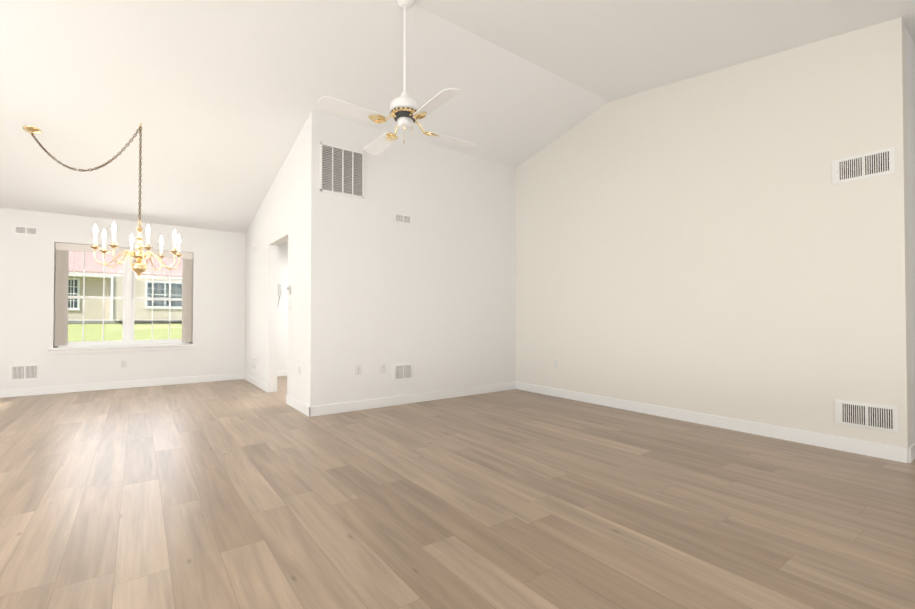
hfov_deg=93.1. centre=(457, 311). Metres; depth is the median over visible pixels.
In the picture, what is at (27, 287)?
wall
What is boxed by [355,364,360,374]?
electrical outlet
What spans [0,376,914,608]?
floor
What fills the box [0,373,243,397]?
baseboard
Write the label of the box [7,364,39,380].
air vent
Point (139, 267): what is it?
chandelier
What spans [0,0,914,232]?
ceiling
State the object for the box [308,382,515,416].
baseboard
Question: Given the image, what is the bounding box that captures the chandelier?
[22,123,182,279]
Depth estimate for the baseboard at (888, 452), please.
3.85 m
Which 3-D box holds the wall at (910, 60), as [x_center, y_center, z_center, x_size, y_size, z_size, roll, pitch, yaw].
[3.721,-0.532,3.581,1.140,3.221,0.160,1,-1,-36]
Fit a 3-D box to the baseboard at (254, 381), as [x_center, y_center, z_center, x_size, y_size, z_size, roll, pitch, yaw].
[-3.070,1.067,6.570,0.014,0.105,1.570,1,-1,-36]
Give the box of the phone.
[278,284,281,303]
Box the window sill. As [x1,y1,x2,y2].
[48,344,195,353]
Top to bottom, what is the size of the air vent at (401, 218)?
0.125 m
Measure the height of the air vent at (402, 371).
0.200 m
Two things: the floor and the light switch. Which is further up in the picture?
the light switch
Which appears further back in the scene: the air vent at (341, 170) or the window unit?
the window unit
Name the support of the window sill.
attached to the wall at (27, 287)
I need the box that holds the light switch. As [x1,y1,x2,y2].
[287,285,290,294]
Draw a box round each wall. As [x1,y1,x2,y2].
[0,207,287,389]
[245,119,307,404]
[307,111,515,406]
[516,17,911,447]
[906,28,914,443]
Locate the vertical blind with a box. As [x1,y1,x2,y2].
[55,242,192,345]
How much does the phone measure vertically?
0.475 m
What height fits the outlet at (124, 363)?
0.114 m
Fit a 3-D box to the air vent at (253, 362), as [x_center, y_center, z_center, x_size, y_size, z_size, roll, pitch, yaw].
[-3.132,0.791,6.654,0.018,0.200,0.280,1,-1,-36]
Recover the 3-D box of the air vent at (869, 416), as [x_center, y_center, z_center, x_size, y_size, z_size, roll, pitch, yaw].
[3.043,0.779,3.237,0.018,0.190,0.350,1,-1,-36]
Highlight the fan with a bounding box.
[318,0,475,154]
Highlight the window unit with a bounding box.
[54,250,192,347]
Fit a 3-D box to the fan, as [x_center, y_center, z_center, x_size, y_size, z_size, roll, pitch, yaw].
[-0.412,-1.875,3.408,1.013,1.159,1.013,0,-1,10]
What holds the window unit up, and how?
in the wall at (27, 287)
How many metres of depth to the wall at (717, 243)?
3.95 m
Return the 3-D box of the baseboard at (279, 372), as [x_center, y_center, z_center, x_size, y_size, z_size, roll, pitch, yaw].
[-2.335,1.089,8.129,2.780,0.105,0.014,1,-1,-36]
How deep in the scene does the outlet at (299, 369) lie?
4.78 m
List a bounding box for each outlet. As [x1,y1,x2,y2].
[121,359,126,367]
[298,364,300,374]
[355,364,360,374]
[380,363,385,372]
[554,359,557,367]
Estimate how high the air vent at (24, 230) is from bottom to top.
0.125 m
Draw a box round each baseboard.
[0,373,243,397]
[244,373,267,391]
[277,370,286,376]
[286,395,307,415]
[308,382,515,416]
[516,382,914,462]
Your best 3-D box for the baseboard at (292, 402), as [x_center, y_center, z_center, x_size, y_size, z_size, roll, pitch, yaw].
[-1.791,1.043,4.836,0.014,0.105,0.840,1,-1,-36]
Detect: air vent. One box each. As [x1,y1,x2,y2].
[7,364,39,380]
[11,225,38,235]
[251,356,255,369]
[320,142,363,198]
[392,212,411,224]
[392,363,412,380]
[832,147,894,184]
[835,399,897,432]
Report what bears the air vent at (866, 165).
in the wall at (717, 243)
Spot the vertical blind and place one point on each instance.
(61, 298)
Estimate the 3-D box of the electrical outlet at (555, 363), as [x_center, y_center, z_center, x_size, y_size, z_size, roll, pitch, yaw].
[1.281,0.677,5.635,0.008,0.114,0.070,1,-1,-36]
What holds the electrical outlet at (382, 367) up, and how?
attached to the wall at (429, 293)
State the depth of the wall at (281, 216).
5.57 m
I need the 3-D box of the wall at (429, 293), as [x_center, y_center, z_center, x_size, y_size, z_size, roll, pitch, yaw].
[-0.377,-0.511,5.429,2.940,3.229,0.120,1,-1,-36]

